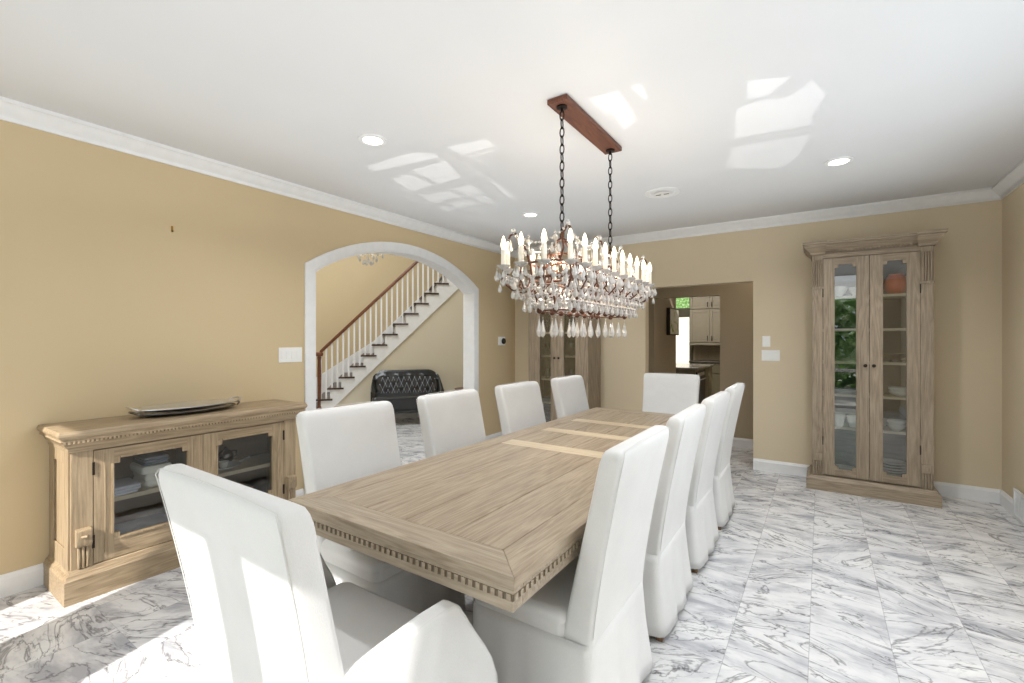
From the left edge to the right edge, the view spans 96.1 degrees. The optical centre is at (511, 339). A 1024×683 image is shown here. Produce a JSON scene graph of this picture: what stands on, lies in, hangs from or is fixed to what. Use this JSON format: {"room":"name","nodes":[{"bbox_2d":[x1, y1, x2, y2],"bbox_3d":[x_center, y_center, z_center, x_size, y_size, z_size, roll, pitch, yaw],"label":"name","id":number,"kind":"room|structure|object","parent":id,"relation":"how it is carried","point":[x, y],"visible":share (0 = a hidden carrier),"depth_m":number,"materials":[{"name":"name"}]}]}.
{"room":"dining room","nodes":[
{"label":"dining room","id":0,"kind":"room"},
{"bbox_2d":[0,120,514,574],"bbox_3d":[-1.917,0.050,3.926,0.140,2.700,7.080,0,0,34],"label":"wall","id":1,"kind":"structure","parent":0,"point":[106,309],"depth_m":3.00,"materials":[{"name":"beige paint"}]},
{"bbox_2d":[0,488,303,597],"bbox_3d":[-2.769,1.340,2.515,0.018,0.120,3.488,0,0,34],"label":"baseboard","id":2,"kind":"structure","parent":1,"relation":"attached to","point":[17,581],"depth_m":2.56,"materials":[{"name":"white wood"}]},
{"bbox_2d":[0,96,516,257],"bbox_3d":[-1.819,-1.250,3.872,0.082,0.100,6.800,0,0,34],"label":"trim","id":3,"kind":"structure","parent":1,"relation":"attached to","point":[13,111],"depth_m":3.26,"materials":[{"name":"white paint"}]},
{"bbox_2d":[279,347,301,362],"bbox_3d":[-1.864,0.125,3.869,0.010,0.125,0.193,0,0,34],"label":"light switch","id":4,"kind":"object","parent":1,"relation":"attached to","point":[287,354],"visible":1,"depth_m":3.87,"materials":[{"name":"white plastic"}]},
{"bbox_2d":[304,242,478,494],"bbox_3d":[-1.181,0.185,5.021,0.184,2.430,2.420,0,0,34],"label":"trim","id":5,"kind":"structure","parent":1,"relation":"attached to","point":[310,266],"depth_m":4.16,"materials":[{"name":"white paint"}]},
{"bbox_2d":[486,432,502,439],"bbox_3d":[-0.192,1.340,6.352,0.018,0.120,0.868,0,0,34],"label":"baseboard","id":6,"kind":"structure","parent":1,"relation":"attached to","point":[498,434],"depth_m":6.27,"materials":[{"name":"paint"}]},
{"bbox_2d":[498,337,505,344],"bbox_3d":[-0.136,0.015,6.415,0.040,0.120,0.150,0,0,34],"label":"thermostat","id":7,"kind":"object","parent":1,"relation":"attached to","point":[501,340],"visible":1,"depth_m":6.40,"materials":[{"name":"white plastic"}]},
{"bbox_2d":[316,254,441,376],"bbox_3d":[-2.977,-1.100,9.206,10.400,5.000,0.150,0,0,-16],"label":"wall","id":8,"kind":"structure","parent":0,"point":[345,287],"depth_m":9.10,"materials":[{"name":"beige paint"}]},
{"bbox_2d":[334,288,462,406],"bbox_3d":[-1.006,-1.100,8.584,5.160,5.000,0.060,0,0,-16],"label":"wall","id":9,"kind":"structure","parent":0,"point":[436,344],"depth_m":8.44,"materials":[{"name":"beige paint"}]},
{"bbox_2d":[394,413,419,417],"bbox_3d":[-0.914,1.335,8.569,4.890,0.130,0.016,0,0,-16],"label":"baseboard","id":10,"kind":"structure","parent":9,"relation":"attached to","point":[402,415],"depth_m":8.28,"materials":[{"name":"wood"}]},
{"bbox_2d":[0,0,1023,248],"bbox_3d":[0.475,-1.375,2.873,5.285,0.150,8.000,0,0,34],"label":"ceiling","id":11,"kind":"structure","parent":0,"point":[740,107],"depth_m":2.41,"materials":[{"name":"white paint"}]},
{"bbox_2d":[358,133,386,145],"bbox_3d":[-0.902,-1.294,2.979,0.176,0.011,0.176,0,0,34],"label":"recessed light","id":12,"kind":"object","parent":11,"relation":"in","point":[370,139],"visible":1,"depth_m":2.97,"materials":[{"name":"beige"}]},
{"bbox_2d":[522,212,538,216],"bbox_3d":[0.191,-1.294,4.750,0.176,0.011,0.176,0,0,34],"label":"recessed light","id":13,"kind":"object","parent":11,"relation":"in","point":[526,214],"visible":1,"depth_m":4.74,"materials":[{"name":"beige"}]},
{"bbox_2d":[494,94,656,337],"bbox_3d":[0.454,-0.655,2.773,0.516,1.287,1.456,0,0,34],"label":"crystal chandelier","id":14,"kind":"object","parent":11,"relation":"hanging from","point":[588,288],"visible":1,"depth_m":2.51,"materials":[{"name":"glass"}]},
{"bbox_2d":[501,236,505,263],"bbox_3d":[-0.043,-0.447,2.320,0.027,0.157,0.026,0,0,34],"label":"candle","id":15,"kind":"object","parent":14,"relation":"on","point":[503,243],"depth_m":2.31,"materials":[{"name":"white wax"}]},
{"bbox_2d":[505,241,509,267],"bbox_3d":[-0.022,-0.447,2.441,0.027,0.157,0.026,0,0,34],"label":"candle","id":16,"kind":"object","parent":14,"relation":"on","point":[507,252],"depth_m":2.43,"materials":[{"name":"white wax"}]},
{"bbox_2d":[518,232,523,260],"bbox_3d":[0.044,-0.447,2.229,0.027,0.157,0.026,0,0,34],"label":"candle","id":17,"kind":"object","parent":14,"relation":"on","point":[520,248],"depth_m":2.22,"materials":[{"name":"white wax"}]},
{"bbox_2d":[531,253,534,273],"bbox_3d":[0.121,-0.447,2.655,0.027,0.157,0.026,0,0,34],"label":"candle","id":18,"kind":"object","parent":14,"relation":"on","point":[532,257],"depth_m":2.65,"materials":[{"name":"white wax"}]},
{"bbox_2d":[541,229,546,258],"bbox_3d":[0.151,-0.447,2.158,0.027,0.157,0.026,0,0,34],"label":"candle","id":19,"kind":"object","parent":14,"relation":"on","point":[544,237],"depth_m":2.15,"materials":[{"name":"white wax"}]},
{"bbox_2d":[568,228,572,258],"bbox_3d":[0.274,-0.447,2.157,0.027,0.157,0.026,0,0,34],"label":"candle","id":20,"kind":"object","parent":14,"relation":"on","point":[570,235],"depth_m":2.15,"materials":[{"name":"white wax"}]},
{"bbox_2d":[582,233,587,261],"bbox_3d":[0.357,-0.447,2.253,0.027,0.157,0.026,0,0,34],"label":"candle","id":21,"kind":"object","parent":14,"relation":"on","point":[584,249],"depth_m":2.24,"materials":[{"name":"white wax"}]},
{"bbox_2d":[593,238,597,265],"bbox_3d":[0.428,-0.447,2.360,0.027,0.157,0.026,0,0,34],"label":"candle","id":22,"kind":"object","parent":14,"relation":"on","point":[595,245],"depth_m":2.35,"materials":[{"name":"white wax"}]},
{"bbox_2d":[603,242,607,268],"bbox_3d":[0.500,-0.447,2.466,0.027,0.157,0.026,0,0,34],"label":"candle","id":23,"kind":"object","parent":14,"relation":"on","point":[605,257],"depth_m":2.46,"materials":[{"name":"white wax"}]},
{"bbox_2d":[612,247,616,271],"bbox_3d":[0.572,-0.447,2.572,0.027,0.157,0.026,0,0,34],"label":"candle","id":24,"kind":"object","parent":14,"relation":"on","point":[614,253],"depth_m":2.56,"materials":[{"name":"white wax"}]},
{"bbox_2d":[620,250,624,274],"bbox_3d":[0.643,-0.447,2.679,0.027,0.157,0.026,0,0,34],"label":"candle","id":25,"kind":"object","parent":14,"relation":"on","point":[622,264],"depth_m":2.67,"materials":[{"name":"white wax"}]},
{"bbox_2d":[628,254,631,276],"bbox_3d":[0.715,-0.447,2.786,0.027,0.157,0.026,0,0,34],"label":"candle","id":26,"kind":"object","parent":14,"relation":"on","point":[629,258],"depth_m":2.78,"materials":[{"name":"white wax"}]},
{"bbox_2d":[635,257,638,279],"bbox_3d":[0.786,-0.447,2.892,0.027,0.157,0.026,0,0,34],"label":"candle","id":27,"kind":"object","parent":14,"relation":"on","point":[636,261],"depth_m":2.88,"materials":[{"name":"white wax"}]},
{"bbox_2d":[642,260,645,281],"bbox_3d":[0.858,-0.447,2.999,0.027,0.157,0.026,0,0,34],"label":"candle","id":28,"kind":"object","parent":14,"relation":"on","point":[643,263],"depth_m":2.99,"materials":[{"name":"white wax"}]},
{"bbox_2d":[648,262,651,283],"bbox_3d":[0.929,-0.447,3.105,0.027,0.157,0.026,0,0,34],"label":"candle","id":29,"kind":"object","parent":14,"relation":"on","point":[649,266],"depth_m":3.10,"materials":[{"name":"white wax"}]},
{"bbox_2d":[645,187,679,197],"bbox_3d":[1.323,-1.289,4.050,0.300,0.020,0.300,0,0,34],"label":"ceiling vent","id":30,"kind":"object","parent":11,"relation":"in","point":[661,192],"visible":1,"depth_m":4.02,"materials":[{"name":"white plastic"}]},
{"bbox_2d":[654,192,670,196],"bbox_3d":[1.323,-1.286,4.050,0.140,0.013,0.140,0,0,34],"label":"diffuser","id":31,"kind":"object","parent":30,"relation":"attached to","point":[656,194],"depth_m":4.05,"materials":[{"name":"white plastic"}]},
{"bbox_2d":[824,156,853,166],"bbox_3d":[2.369,-1.294,3.336,0.176,0.011,0.176,0,0,34],"label":"recessed light","id":32,"kind":"object","parent":11,"relation":"in","point":[842,160],"visible":1,"depth_m":3.32,"materials":[{"name":"beige"}]},
{"bbox_2d":[0,417,1023,682],"bbox_3d":[-0.364,1.460,6.900,14.700,0.120,13.750,0,0,34],"label":"floor","id":33,"kind":"structure","parent":0,"point":[800,584],"depth_m":2.36,"materials":[{"name":"stone"}]},
{"bbox_2d":[37,399,306,607],"bbox_3d":[-2.131,0.941,3.062,0.444,0.918,1.381,0,0,34],"label":"sideboard","id":34,"kind":"object","parent":33,"relation":"on","point":[87,559],"visible":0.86,"depth_m":2.67,"materials":[{"name":"brown wood"}]},
{"bbox_2d":[114,477,140,496],"bbox_3d":[-2.335,0.872,2.717,0.200,0.055,0.184,0,0,34],"label":"linens","id":35,"kind":"object","parent":34,"relation":"on","point":[122,486],"visible":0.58,"depth_m":2.69,"materials":[{"name":"white fabric"}]},
{"bbox_2d":[114,486,160,501],"bbox_3d":[-2.332,0.912,2.824,0.315,0.025,0.578,0,0,34],"label":"shelf","id":36,"kind":"object","parent":34,"relation":"attached to","point":[141,491],"depth_m":2.73,"materials":[{"name":"brown wood"}]},
{"bbox_2d":[114,513,169,533],"bbox_3d":[-2.319,1.184,2.821,0.220,0.102,0.366,0,0,34],"label":"linens","id":37,"kind":"object","parent":34,"relation":"on","point":[128,526],"visible":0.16,"depth_m":2.84,"materials":[{"name":"grey fabric"}]},
{"bbox_2d":[130,461,171,487],"bbox_3d":[-2.266,0.835,2.900,0.220,0.130,0.178,0,0,34],"label":"bowl","id":38,"kind":"object","parent":34,"relation":"on","point":[145,475],"visible":0.56,"depth_m":2.81,"materials":[{"name":"white ceramic"}]},
{"bbox_2d":[133,451,168,465],"bbox_3d":[-2.270,0.742,2.894,0.200,0.052,0.136,0,0,34],"label":"linens","id":39,"kind":"object","parent":38,"relation":"on","point":[147,459],"visible":0.96,"depth_m":2.85,"materials":[{"name":"white fabric"}]},
{"bbox_2d":[128,400,239,416],"bbox_3d":[-2.160,0.459,3.071,0.300,0.046,0.638,0,0,32],"label":"oval tray","id":40,"kind":"object","parent":34,"relation":"on","point":[186,412],"visible":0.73,"depth_m":2.97,"materials":[{"name":"silver metal"}]},
{"bbox_2d":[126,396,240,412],"bbox_3d":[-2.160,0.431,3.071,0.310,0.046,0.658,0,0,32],"label":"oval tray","id":41,"kind":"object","parent":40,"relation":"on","point":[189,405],"visible":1,"depth_m":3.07,"materials":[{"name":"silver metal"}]},
{"bbox_2d":[218,447,236,460],"bbox_3d":[-2.095,0.839,3.359,0.130,0.120,0.108,0,0,-17],"label":"teapot","id":42,"kind":"object","parent":34,"relation":"on","point":[225,454],"visible":0.73,"depth_m":3.33,"materials":[{"name":"ceramic"}]},
{"bbox_2d":[218,456,249,470],"bbox_3d":[-2.016,0.875,3.240,0.214,0.048,0.270,0,0,-4],"label":"dish","id":43,"kind":"object","parent":34,"relation":"on","point":[231,464],"visible":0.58,"depth_m":3.25,"materials":[{"name":"ceramic"}]},
{"bbox_2d":[218,460,228,467],"bbox_3d":[-2.014,0.869,3.212,0.068,0.040,0.067,0,0,34],"label":"cup","id":44,"kind":"object","parent":43,"relation":"in","point":[222,464],"visible":0.99,"depth_m":3.20,"materials":[{"name":"ceramic"}]},
{"bbox_2d":[218,453,269,476],"bbox_3d":[-1.986,0.912,3.339,0.315,0.025,0.578,0,0,34],"label":"shelf","id":45,"kind":"object","parent":34,"relation":"attached to","point":[257,460],"depth_m":3.35,"materials":[{"name":"brown wood"}]},
{"bbox_2d":[155,464,497,682],"bbox_3d":[-0.564,0.875,1.384,0.885,1.051,0.640,0,0,34],"label":"armchair","id":46,"kind":"object","parent":33,"relation":"on","point":[268,607],"visible":1,"depth_m":1.16,"materials":[{"name":"white fabric"}]},
{"bbox_2d":[296,401,465,613],"bbox_3d":[-0.635,0.871,2.270,0.641,1.058,0.616,0,0,35],"label":"dining chair","id":47,"kind":"object","parent":33,"relation":"on","point":[341,444],"visible":0.3,"depth_m":2.22,"materials":[{"name":"white fabric"}]},
{"bbox_2d":[316,261,457,409],"bbox_3d":[-2.235,-0.604,8.740,3.058,4.004,1.176,0,0,-17],"label":"staircase","id":48,"kind":"structure","parent":33,"relation":"on","point":[332,385],"depth_m":8.20,"materials":[{"name":"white wood"}]},
{"bbox_2d":[371,369,443,413],"bbox_3d":[-1.788,0.964,7.867,1.200,0.873,0.662,0,0,-16],"label":"settee","id":49,"kind":"object","parent":33,"relation":"on","point":[401,388],"visible":0.85,"depth_m":8.01,"materials":[{"name":"black leather"}]},
{"bbox_2d":[416,389,485,458],"bbox_3d":[-0.182,0.871,2.917,0.641,1.058,0.616,0,0,33],"label":"dining chair","id":50,"kind":"object","parent":33,"relation":"on","point":[453,420],"visible":0.08,"depth_m":2.96,"materials":[{"name":"white fabric"}]},
{"bbox_2d":[288,407,674,612],"bbox_3d":[0.404,1.020,2.807,1.090,0.760,3.050,0,0,34],"label":"dining table","id":51,"kind":"object","parent":33,"relation":"on","point":[493,521],"visible":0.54,"depth_m":1.76,"materials":[{"name":"brown wood"}]},
{"bbox_2d":[494,381,545,434],"bbox_3d":[0.278,0.871,3.548,0.640,1.058,0.616,0,0,34],"label":"dining chair","id":52,"kind":"object","parent":33,"relation":"on","point":[520,405],"visible":0.14,"depth_m":3.59,"materials":[{"name":"white fabric"}]},
{"bbox_2d":[524,264,601,421],"bbox_3d":[0.661,0.242,6.006,1.010,2.315,0.468,0,0,34],"label":"china cabinet","id":53,"kind":"object","parent":33,"relation":"on","point":[586,352],"visible":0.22,"depth_m":5.92,"materials":[{"name":"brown wood"}]},
{"bbox_2d":[541,376,550,379],"bbox_3d":[0.694,0.516,6.055,0.806,0.022,0.297,0,0,34],"label":"shelf","id":54,"kind":"object","parent":53,"relation":"attached to","point":[542,377],"depth_m":6.07,"materials":[{"name":"wood"}]},
{"bbox_2d":[542,398,550,403],"bbox_3d":[0.694,0.821,6.055,0.806,0.022,0.297,0,0,34],"label":"shelf","id":55,"kind":"object","parent":53,"relation":"attached to","point":[544,400],"depth_m":6.16,"materials":[{"name":"wood"}]},
{"bbox_2d":[541,354,574,357],"bbox_3d":[0.694,0.211,6.055,0.806,0.022,0.297,0,0,34],"label":"shelf","id":56,"kind":"object","parent":53,"relation":"attached to","point":[542,355],"depth_m":6.07,"materials":[{"name":"wood"}]},
{"bbox_2d":[550,375,588,418],"bbox_3d":[0.760,0.871,4.211,0.641,1.058,0.616,0,0,33],"label":"dining chair","id":57,"kind":"object","parent":33,"relation":"on","point":[569,392],"visible":0.13,"depth_m":4.24,"materials":[{"name":"white fabric"}]},
{"bbox_2d":[473,425,670,682],"bbox_3d":[0.233,0.871,1.831,0.640,1.058,0.616,0,0,34],"label":"dining chair","id":58,"kind":"object","parent":33,"relation":"on","point":[586,624],"visible":0.7,"depth_m":1.60,"materials":[{"name":"white fabric"}]},
{"bbox_2d":[642,373,699,413],"bbox_3d":[1.491,0.871,4.507,0.616,1.058,0.641,0,0,33],"label":"dining chair","id":59,"kind":"object","parent":33,"relation":"on","point":[662,392],"visible":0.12,"depth_m":4.67,"materials":[{"name":"white fabric"}]},
{"bbox_2d":[643,404,706,641],"bbox_3d":[0.653,0.871,2.465,0.641,1.058,0.616,0,0,33],"label":"dining chair","id":60,"kind":"object","parent":33,"relation":"on","point":[667,576],"visible":0.48,"depth_m":2.17,"materials":[{"name":"white fabric"}]},
{"bbox_2d":[676,363,714,403],"bbox_3d":[2.916,0.940,9.004,1.700,0.920,1.540,0,0,34],"label":"kitchen island","id":61,"kind":"object","parent":33,"relation":"on","point":[704,371],"visible":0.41,"depth_m":8.44,"materials":[{"name":"paint"}]},
{"bbox_2d":[676,363,714,369],"bbox_3d":[2.916,0.497,9.004,1.700,0.035,1.540,0,0,34],"label":"island countertop","id":62,"kind":"structure","parent":61,"relation":"on","point":[686,366],"depth_m":8.41,"materials":[{"name":"stone"}]},
{"bbox_2d":[696,370,705,403],"bbox_3d":[3.407,0.890,8.264,0.060,0.660,0.640,0,0,34],"label":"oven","id":63,"kind":"object","parent":61,"relation":"in","point":[701,373],"depth_m":8.30,"materials":[{"name":"black metal"}]},
{"bbox_2d":[689,360,719,394],"bbox_3d":[4.761,0.940,10.414,1.330,0.920,0.598,0,0,34],"label":"base cabinet","id":64,"kind":"object","parent":33,"relation":"on","point":[715,369],"visible":0.09,"depth_m":10.25,"materials":[{"name":"paint"}]},
{"bbox_2d":[689,360,719,363],"bbox_3d":[4.756,0.500,10.416,1.320,0.040,0.598,0,0,34],"label":"countertop","id":65,"kind":"structure","parent":64,"relation":"on","point":[693,361],"depth_m":10.41,"materials":[{"name":"stone"}]},
{"bbox_2d":[685,391,730,572],"bbox_3d":[1.077,0.871,3.095,0.641,1.058,0.616,0,0,34],"label":"dining chair","id":66,"kind":"object","parent":33,"relation":"on","point":[701,525],"visible":0.44,"depth_m":2.82,"materials":[{"name":"white fabric"}]},
{"bbox_2d":[713,383,744,529],"bbox_3d":[1.495,0.871,3.719,0.641,1.058,0.616,0,0,33],"label":"dining chair","id":67,"kind":"object","parent":33,"relation":"on","point":[724,501],"visible":0.36,"depth_m":3.45,"materials":[{"name":"white fabric"}]},
{"bbox_2d":[802,228,947,508],"bbox_3d":[3.284,0.242,4.244,1.010,2.315,0.468,0,0,34],"label":"china cabinet","id":68,"kind":"object","parent":33,"relation":"on","point":[851,334],"visible":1,"depth_m":4.16,"materials":[{"name":"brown wood"}]},
{"bbox_2d":[835,412,845,426],"bbox_3d":[3.067,0.749,4.324,0.116,0.120,0.116,0,0,34],"label":"mug","id":69,"kind":"object","parent":68,"relation":"on","point":[839,417],"visible":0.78,"depth_m":4.28,"materials":[{"name":"ceramic"}]},
{"bbox_2d":[835,286,847,295],"bbox_3d":[3.090,-0.456,4.357,0.150,0.090,0.150,0,0,34],"label":"bowl","id":70,"kind":"object","parent":68,"relation":"on","point":[839,290],"visible":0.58,"depth_m":4.30,"materials":[{"name":"ceramic"}]},
{"bbox_2d":[835,464,852,469],"bbox_3d":[3.149,1.224,4.366,0.220,0.030,0.220,0,0,34],"label":"platter","id":71,"kind":"object","parent":68,"relation":"on","point":[840,466],"visible":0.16,"depth_m":4.42,"materials":[{"name":"ceramic"}]},
{"bbox_2d":[835,389,855,393],"bbox_3d":[3.149,0.489,4.366,0.200,0.030,0.200,0,0,34],"label":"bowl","id":72,"kind":"object","parent":68,"relation":"on","point":[842,391],"visible":0.9,"depth_m":4.33,"materials":[{"name":"ceramic"}]},
{"bbox_2d":[847,414,855,427],"bbox_3d":[3.172,0.754,4.266,0.116,0.110,0.116,0,0,34],"label":"mug","id":73,"kind":"object","parent":68,"relation":"on","point":[851,419],"visible":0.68,"depth_m":4.24,"materials":[{"name":"ceramic"}]},
{"bbox_2d":[849,287,855,294],"bbox_3d":[3.217,-0.451,4.296,0.120,0.080,0.120,0,0,34],"label":"bowl","id":74,"kind":"object","parent":68,"relation":"on","point":[852,290],"visible":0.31,"depth_m":4.28,"materials":[{"name":"ceramic"}]},
{"bbox_2d":[835,293,905,300],"bbox_3d":[3.317,-0.399,4.293,0.806,0.022,0.297,0,0,34],"label":"shelf","id":75,"kind":"object","parent":68,"relation":"attached to","point":[900,296],"depth_m":4.27,"materials":[{"name":"brown wood"}]},
{"bbox_2d":[835,328,905,331],"bbox_3d":[3.317,-0.094,4.293,0.806,0.022,0.297,0,0,34],"label":"shelf","id":76,"kind":"object","parent":68,"relation":"attached to","point":[836,329],"depth_m":4.26,"materials":[{"name":"wood"}]},
{"bbox_2d":[835,360,905,364],"bbox_3d":[3.317,0.211,4.293,0.806,0.022,0.297,0,0,34],"label":"shelf","id":77,"kind":"object","parent":68,"relation":"attached to","point":[837,362],"depth_m":4.27,"materials":[{"name":"brown wood"}]},
{"bbox_2d":[835,392,905,399],"bbox_3d":[3.317,0.516,4.293,0.806,0.022,0.297,0,0,34],"label":"shelf","id":78,"kind":"object","parent":68,"relation":"attached to","point":[886,395],"depth_m":4.23,"materials":[{"name":"brown wood"}]},
{"bbox_2d":[835,423,905,434],"bbox_3d":[3.317,0.821,4.293,0.806,0.022,0.297,0,0,34],"label":"shelf","id":79,"kind":"object","parent":68,"relation":"attached to","point":[886,429],"depth_m":4.19,"materials":[{"name":"brown wood"}]},
{"bbox_2d":[883,273,905,293],"bbox_3d":[3.454,-0.501,4.137,0.190,0.180,0.190,0,0,34],"label":"vase","id":80,"kind":"object","parent":68,"relation":"on","point":[894,283],"visible":0.82,"depth_m":4.08,"materials":[{"name":"orange ceramic"}]},
{"bbox_2d":[883,354,905,361],"bbox_3d":[3.488,0.157,4.162,0.209,0.085,0.118,0,0,34],"label":"bowl","id":81,"kind":"object","parent":68,"relation":"on","point":[894,357],"visible":0.8,"depth_m":4.14,"materials":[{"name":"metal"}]},
{"bbox_2d":[886,422,905,430],"bbox_3d":[3.442,0.779,4.120,0.150,0.060,0.150,0,0,34],"label":"bowl","id":82,"kind":"object","parent":68,"relation":"on","point":[893,427],"visible":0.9,"depth_m":4.08,"materials":[{"name":"ceramic"}]},
{"bbox_2d":[886,419,905,424],"bbox_3d":[3.442,0.744,4.120,0.150,0.055,0.150,0,0,34],"label":"bowl","id":83,"kind":"object","parent":82,"relation":"on","point":[890,421],"visible":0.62,"depth_m":4.09,"materials":[{"name":"ceramic"}]},
{"bbox_2d":[888,390,905,396],"bbox_3d":[3.488,0.479,4.126,0.190,0.050,0.190,0,0,34],"label":"bowl","id":84,"kind":"object","parent":68,"relation":"on","point":[896,393],"visible":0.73,"depth_m":4.08,"materials":[{"name":"ceramic"}]},
{"bbox_2d":[888,386,905,391],"bbox_3d":[3.480,0.450,4.131,0.170,0.050,0.170,0,0,34],"label":"bowl","id":85,"kind":"object","parent":84,"relation":"on","point":[891,388],"visible":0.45,"depth_m":4.11,"materials":[{"name":"ceramic"}]},
{"bbox_3d":[3.444,1.228,4.168,0.210,0.020,0.210,0,0,34],"label":"plate","id":86,"kind":"object","parent":68,"relation":"on","visible":0},
{"bbox_2d":[887,472,905,475],"bbox_3d":[3.444,1.204,4.168,0.210,0.020,0.210,0,0,34],"label":"plate","id":87,"kind":"object","parent":86,"relation":"on","point":[888,473],"visible":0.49,"depth_m":4.13,"materials":[{"name":"ceramic"}]},
{"bbox_2d":[883,468,905,472],"bbox_3d":[3.444,1.181,4.168,0.210,0.020,0.210,0,0,34],"label":"plate","id":88,"kind":"object","parent":87,"relation":"on","point":[884,469],"visible":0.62,"depth_m":4.13,"materials":[{"name":"ceramic"}]},
{"bbox_2d":[883,465,905,470],"bbox_3d":[3.444,1.157,4.168,0.210,0.020,0.210,0,0,34],"label":"plate","id":89,"kind":"object","parent":88,"relation":"on","point":[885,467],"visible":0.52,"depth_m":4.14,"materials":[{"name":"ceramic"}]},
{"bbox_2d":[883,463,905,467],"bbox_3d":[3.444,1.133,4.168,0.210,0.020,0.210,0,0,34],"label":"plate","id":90,"kind":"object","parent":89,"relation":"on","point":[884,464],"visible":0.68,"depth_m":4.13,"materials":[{"name":"ceramic"}]},
{"bbox_2d":[883,458,905,464],"bbox_3d":[3.444,1.109,4.168,0.210,0.020,0.210,0,0,34],"label":"plate","id":91,"kind":"object","parent":90,"relation":"on","point":[885,460],"visible":0.83,"depth_m":4.17,"materials":[{"name":"ceramic"}]},
{"bbox_2d":[656,298,675,373],"bbox_3d":[2.378,0.050,7.360,0.140,2.700,1.330,0,0,34],"label":"wall","id":92,"kind":"structure","parent":0,"point":[665,344],"depth_m":7.29,"materials":[{"name":"paint"}]},
{"bbox_2d":[666,307,678,334],"bbox_3d":[2.657,-0.300,7.599,0.055,0.440,0.560,0,0,34],"label":"wall picture","id":93,"kind":"object","parent":92,"relation":"attached to","point":[672,314],"visible":1,"depth_m":7.49,"materials":[{"name":"brown metal"}]},
{"bbox_2d":[670,309,678,333],"bbox_3d":[2.666,-0.300,7.603,0.041,0.408,0.513,0,0,34],"label":"print","id":94,"kind":"object","parent":93,"relation":"attached to","point":[674,313],"depth_m":7.59},
{"bbox_2d":[649,282,752,438],"bbox_3d":[2.911,0.050,6.128,3.200,2.700,0.120,0,0,34],"label":"wall","id":95,"kind":"structure","parent":0,"point":[736,299],"depth_m":6.05,"materials":[{"name":"paint"}]},
{"bbox_2d":[732,437,752,448],"bbox_3d":[3.425,1.340,5.700,1.570,0.120,0.018,0,0,34],"label":"baseboard","id":96,"kind":"structure","parent":95,"relation":"attached to","point":[737,442],"depth_m":5.98,"materials":[{"name":"wood"}]},
{"bbox_2d":[693,345,719,360],"bbox_3d":[4.601,-0.050,10.974,5.800,2.900,0.150,0,0,34],"label":"wall","id":97,"kind":"structure","parent":0,"point":[708,350],"depth_m":10.87,"materials":[{"name":"paint"}]},
{"bbox_2d":[676,297,692,362],"bbox_3d":[4.080,0.100,11.185,0.580,2.600,0.080,0,0,34],"label":"window","id":98,"kind":"structure","parent":97,"relation":"in","point":[684,351],"depth_m":11.11,"materials":[{"name":"paint"}]},
{"bbox_2d":[689,296,719,344],"bbox_3d":[4.680,-0.530,10.590,1.080,1.300,0.395,0,0,34],"label":"upper cabinet","id":99,"kind":"object","parent":97,"relation":"attached to","point":[704,311],"visible":0.5,"depth_m":10.57,"materials":[{"name":"paint"}]},
{"bbox_2d":[695,346,719,359],"bbox_3d":[4.947,0.304,10.641,1.346,0.341,0.014,0,0,34],"label":"backsplash","id":100,"kind":"structure","parent":97,"relation":"attached to","point":[700,354],"depth_m":10.87,"materials":[{"name":"tile"}]},
{"bbox_2d":[515,200,1001,489],"bbox_3d":[2.156,0.050,5.376,5.285,2.700,0.130,0,0,34],"label":"wall","id":101,"kind":"structure","parent":0,"point":[968,258],"depth_m":4.71,"materials":[{"name":"beige paint"}]},
{"bbox_2d":[515,187,1000,257],"bbox_3d":[2.093,-1.250,5.291,4.995,0.100,0.082,0,0,34],"label":"trim","id":102,"kind":"structure","parent":101,"relation":"attached to","point":[982,194],"depth_m":4.65,"materials":[{"name":"white paint"}]},
{"bbox_2d":[762,336,769,346],"bbox_3d":[2.717,0.015,4.915,0.075,0.115,0.010,0,0,34],"label":"light switch","id":103,"kind":"object","parent":101,"relation":"attached to","point":[765,339],"visible":1,"depth_m":4.91,"materials":[{"name":"white plastic"}]},
{"bbox_2d":[762,350,779,360],"bbox_3d":[2.750,0.165,4.892,0.170,0.115,0.010,0,0,34],"label":"light switch","id":104,"kind":"object","parent":101,"relation":"attached to","point":[767,355],"visible":1,"depth_m":4.89,"materials":[{"name":"white plastic"}]},
{"bbox_2d":[753,458,1000,503],"bbox_3d":[3.398,1.340,4.453,1.895,0.120,0.018,0,0,34],"label":"baseboard","id":105,"kind":"structure","parent":101,"relation":"attached to","point":[990,495],"depth_m":4.12,"materials":[{"name":"white wood"}]},
{"bbox_2d":[1002,183,1023,497],"bbox_3d":[2.314,0.050,1.006,0.150,2.700,6.950,0,0,34],"label":"wall","id":106,"kind":"structure","parent":0,"point":[1013,203],"depth_m":3.72,"materials":[{"name":"beige paint"}]},
{"bbox_2d":[992,158,1023,199],"bbox_3d":[2.259,-1.250,1.133,0.082,0.100,6.800,0,0,34],"label":"trim","id":107,"kind":"structure","parent":106,"relation":"attached to","point":[1014,178],"depth_m":3.62,"materials":[{"name":"white paint"}]},
{"bbox_2d":[1000,490,1023,525],"bbox_3d":[2.286,1.340,1.115,0.018,0.120,6.800,0,0,34],"label":"baseboard","id":108,"kind":"structure","parent":106,"relation":"attached to","point":[1006,501],"depth_m":3.79,"materials":[{"name":"wood"}]},
{"bbox_2d":[1013,488,1023,524],"bbox_3d":[3.824,1.270,3.431,0.012,0.220,0.440,0,0,34],"label":"air vent","id":109,"kind":"object","parent":106,"relation":"in","point":[1018,497],"visible":1,"depth_m":3.54,"materials":[{"name":"white metal"}]},
{"bbox_3d":[-2.901,-3.660,8.514,6.890,0.120,10.100,0,0,34],"label":"ceiling","id":110,"kind":"structure","parent":0,"visible":0},
{"bbox_2d":[358,254,383,265],"bbox_3d":[-1.876,-2.287,5.995,0.440,2.623,0.389,0,0,34],"label":"chandelier","id":111,"kind":"object","parent":110,"relation":"hanging from","point":[371,263],"visible":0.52,"depth_m":5.99,"materials":[{"name":"metal"}]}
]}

